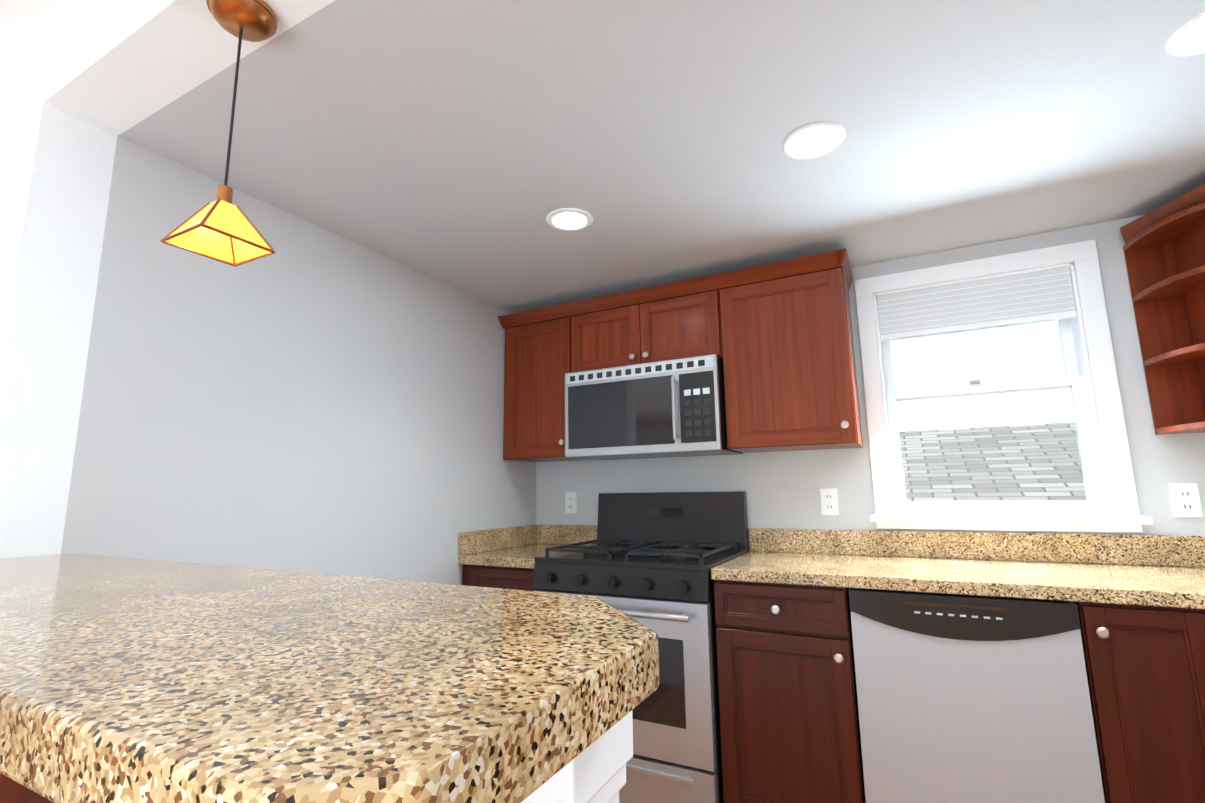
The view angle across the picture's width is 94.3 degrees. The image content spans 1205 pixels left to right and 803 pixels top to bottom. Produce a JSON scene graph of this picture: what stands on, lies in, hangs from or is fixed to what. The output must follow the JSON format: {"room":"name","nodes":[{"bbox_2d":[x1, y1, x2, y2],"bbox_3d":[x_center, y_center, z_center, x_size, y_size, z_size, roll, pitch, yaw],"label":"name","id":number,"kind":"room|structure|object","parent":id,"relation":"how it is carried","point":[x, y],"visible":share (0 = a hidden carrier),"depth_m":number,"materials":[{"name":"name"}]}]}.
{"room":"kitchen","nodes":[
{"label":"kitchen","id":0,"kind":"room"},
{"bbox_2d":[0,0,1204,584],"bbox_3d":[-1.088,-0.021,-0.103,9.200,2.440,7.300,-6,-10,27],"label":"wall","id":1,"kind":"structure","parent":0,"point":[320,390],"depth_m":1.65,"materials":[{"name":"grey paint"}]},
{"bbox_2d":[160,0,276,266],"bbox_3d":[-0.745,-0.556,1.123,0.138,0.524,0.138,-6,-10,27],"label":"pendant light","id":2,"kind":"object","parent":1,"relation":"hanging from","point":[222,228],"visible":1,"depth_m":1.12,"materials":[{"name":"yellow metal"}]},
{"bbox_2d":[459,524,537,555],"bbox_3d":[-0.521,0.705,2.877,0.020,0.105,0.618,-6,-10,27],"label":"backsplash","id":3,"kind":"structure","parent":1,"relation":"attached to","point":[487,540],"depth_m":2.83,"materials":[{"name":"beige stone"}]},
{"bbox_2d":[498,304,594,461],"bbox_3d":[-0.275,-0.070,3.050,0.430,0.770,0.333,-6,-10,27],"label":"upper cabinet","id":4,"kind":"object","parent":1,"relation":"attached to","point":[537,341],"depth_m":2.91,"materials":[{"name":"brown wood"}]},
{"bbox_2d":[546,208,592,230],"bbox_3d":[-0.122,-0.673,2.078,0.176,0.008,0.176,-6,-10,27],"label":"recessed light","id":5,"kind":"object","parent":1,"relation":"in","point":[569,219],"visible":1,"depth_m":2.06,"materials":[{"name":"white plastic"}]},
{"bbox_2d":[565,492,576,513],"bbox_3d":[-0.174,0.560,3.088,0.072,0.116,0.009,-6,-10,27],"label":"electrical outlet","id":6,"kind":"object","parent":1,"relation":"attached to","point":[570,502],"visible":1,"depth_m":3.08,"materials":[{"name":"white plastic"}]},
{"bbox_2d":[570,274,721,372],"bbox_3d":[0.256,-0.323,2.807,0.768,0.363,0.333,-6,-10,27],"label":"upper cabinet","id":7,"kind":"object","parent":1,"relation":"attached to","point":[679,319],"depth_m":2.64,"materials":[{"name":"brown wood"}]},
{"bbox_2d":[565,354,743,459],"bbox_3d":[0.236,0.055,2.697,0.760,0.409,0.440,-6,-10,27],"label":"microwave","id":8,"kind":"object","parent":7,"relation":"attached to","point":[668,408],"visible":0.98,"depth_m":2.52,"materials":[{"name":"silver metal"}]},
{"bbox_2d":[718,248,862,452],"bbox_3d":[0.830,-0.178,2.480,0.514,0.770,0.333,-6,-10,27],"label":"upper cabinet","id":9,"kind":"object","parent":1,"relation":"attached to","point":[777,337],"depth_m":2.33,"materials":[{"name":"brown wood"}]},
{"bbox_2d":[782,122,845,158],"bbox_3d":[0.616,-0.756,1.630,0.176,0.008,0.176,-6,-10,27],"label":"recessed light","id":10,"kind":"object","parent":1,"relation":"in","point":[814,140],"visible":1,"depth_m":1.61,"materials":[{"name":"white plastic"}]},
{"bbox_2d":[820,488,838,514],"bbox_3d":[1.006,0.444,2.478,0.072,0.116,0.009,-6,-10,27],"label":"electrical outlet","id":11,"kind":"object","parent":1,"relation":"attached to","point":[829,501],"visible":1,"depth_m":2.48,"materials":[{"name":"white plastic"}]},
{"bbox_2d":[538,524,1204,567],"bbox_3d":[1.159,0.598,2.365,3.480,0.105,0.019,-6,-10,27],"label":"backsplash","id":12,"kind":"structure","parent":1,"relation":"attached to","point":[1076,548],"depth_m":2.20,"materials":[{"name":"beige stone"}]},
{"bbox_2d":[854,239,1152,532],"bbox_3d":[1.561,-0.034,2.317,0.890,1.103,0.205,-6,-10,27],"label":"window","id":13,"kind":"structure","parent":1,"relation":"in","point":[889,486],"depth_m":2.23,"materials":[{"name":"white"}]},
{"bbox_2d":[877,266,1076,341],"bbox_3d":[1.544,-0.400,2.355,0.682,0.202,0.046,-6,-10,27],"label":"window blind","id":14,"kind":"object","parent":13,"relation":"attached to","point":[1026,298],"visible":0.98,"depth_m":2.32,"materials":[{"name":"white plastic"}]},
{"bbox_2d":[1160,188,1204,432],"bbox_3d":[2.310,-0.327,1.693,0.667,0.770,0.373,-6,-10,27],"label":"upper cabinet","id":15,"kind":"object","parent":1,"relation":"attached to","point":[1164,250],"depth_m":1.94,"materials":[{"name":"brown wood"}]},
{"bbox_2d":[1165,11,1204,55],"bbox_3d":[1.373,-0.830,1.239,0.176,0.008,0.176,-6,-10,27],"label":"recessed light","id":16,"kind":"object","parent":1,"relation":"in","point":[1187,38],"visible":1,"depth_m":1.27,"materials":[{"name":"white plastic"}]},
{"bbox_2d":[1169,483,1202,516],"bbox_3d":[2.034,0.344,1.948,0.072,0.116,0.009,-6,-10,27],"label":"electrical outlet","id":17,"kind":"object","parent":1,"relation":"attached to","point":[1185,499],"visible":1,"depth_m":1.95,"materials":[{"name":"white plastic"}]},
{"bbox_2d":[1200,184,1204,219],"bbox_3d":[2.172,-0.366,1.434,0.667,0.770,0.341,-6,-10,27],"label":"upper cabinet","id":18,"kind":"object","parent":1,"relation":"attached to","point":[1202,188],"depth_m":1.80,"materials":[{"name":"brown wood"}]},
{"bbox_3d":[0.696,1.442,1.314,3.790,0.050,2.370,-6,-10,27],"label":"floor","id":19,"kind":"structure","parent":0,"visible":0},
{"bbox_2d":[458,560,536,590],"bbox_3d":[-0.326,1.213,2.712,0.428,0.874,0.628,-6,-10,27],"label":"base cabinet","id":20,"kind":"object","parent":19,"relation":"on","point":[503,576],"depth_m":2.50,"materials":[{"name":"brown wood"}]},
{"bbox_2d":[459,544,596,563],"bbox_3d":[-0.334,0.761,2.780,0.430,0.040,0.637,-6,-10,27],"label":"countertop","id":21,"kind":"structure","parent":20,"relation":"on","point":[525,553],"depth_m":2.60,"materials":[{"name":"beige stone"}]},
{"bbox_2d":[533,491,748,802],"bbox_3d":[0.184,0.999,2.417,0.768,1.190,0.709,-6,-10,27],"label":"range","id":22,"kind":"object","parent":19,"relation":"on","point":[650,560],"visible":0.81,"depth_m":2.10,"materials":[{"name":"black"}]},
{"bbox_2d":[715,620,865,802],"bbox_3d":[0.756,1.108,2.153,0.450,0.874,0.628,-6,-10,27],"label":"base cabinet","id":23,"kind":"object","parent":19,"relation":"on","point":[789,717],"depth_m":1.88,"materials":[{"name":"brown wood"}]},
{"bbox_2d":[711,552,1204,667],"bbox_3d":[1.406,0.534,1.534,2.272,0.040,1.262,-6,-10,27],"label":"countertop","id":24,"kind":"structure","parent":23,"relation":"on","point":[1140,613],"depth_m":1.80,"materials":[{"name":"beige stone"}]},
{"bbox_2d":[849,588,1104,802],"bbox_3d":[1.209,1.059,1.883,0.592,0.871,0.598,-6,-10,27],"label":"dishwasher","id":25,"kind":"object","parent":19,"relation":"on","point":[971,699],"visible":0.94,"depth_m":1.64,"materials":[{"name":"silver metal"}]},
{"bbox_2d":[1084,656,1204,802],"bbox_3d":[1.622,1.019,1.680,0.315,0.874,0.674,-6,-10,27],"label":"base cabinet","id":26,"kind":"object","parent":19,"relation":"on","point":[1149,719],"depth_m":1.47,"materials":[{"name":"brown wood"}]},
{"bbox_2d":[1198,668,1204,707],"bbox_3d":[2.057,0.954,1.320,0.996,0.874,0.918,-6,-10,27],"label":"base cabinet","id":27,"kind":"object","parent":19,"relation":"on","point":[1201,671],"depth_m":1.44,"materials":[{"name":"brown wood"}]},
{"bbox_3d":[-1.070,1.208,-0.300,9.200,0.050,7.300,-6,-10,27],"label":"floor","id":28,"kind":"structure","parent":0,"visible":0},
{"bbox_2d":[0,718,632,802],"bbox_3d":[-0.747,0.829,0.733,1.557,1.017,0.351,-6,-10,27],"label":"base cabinet","id":29,"kind":"object","parent":28,"relation":"on","point":[600,779],"depth_m":0.54,"materials":[{"name":"white paint"}]},
{"bbox_2d":[0,553,658,802],"bbox_3d":[-0.959,0.324,0.936,2.180,0.051,0.490,-6,-10,27],"label":"countertop","id":30,"kind":"structure","parent":29,"relation":"on","point":[123,679],"depth_m":0.41,"materials":[{"name":"beige stone"}]},
{"label":"outside","id":31,"kind":"structure","parent":0,"visible":0},
{"bbox_2d":[899,422,1086,500],"bbox_3d":[4.860,1.736,5.724,18.000,3.650,6.800,-6,-10,27],"label":"roof","id":32,"kind":"structure","parent":31,"point":[995,448],"depth_m":7.93,"materials":[{"name":"grey"}]}
]}

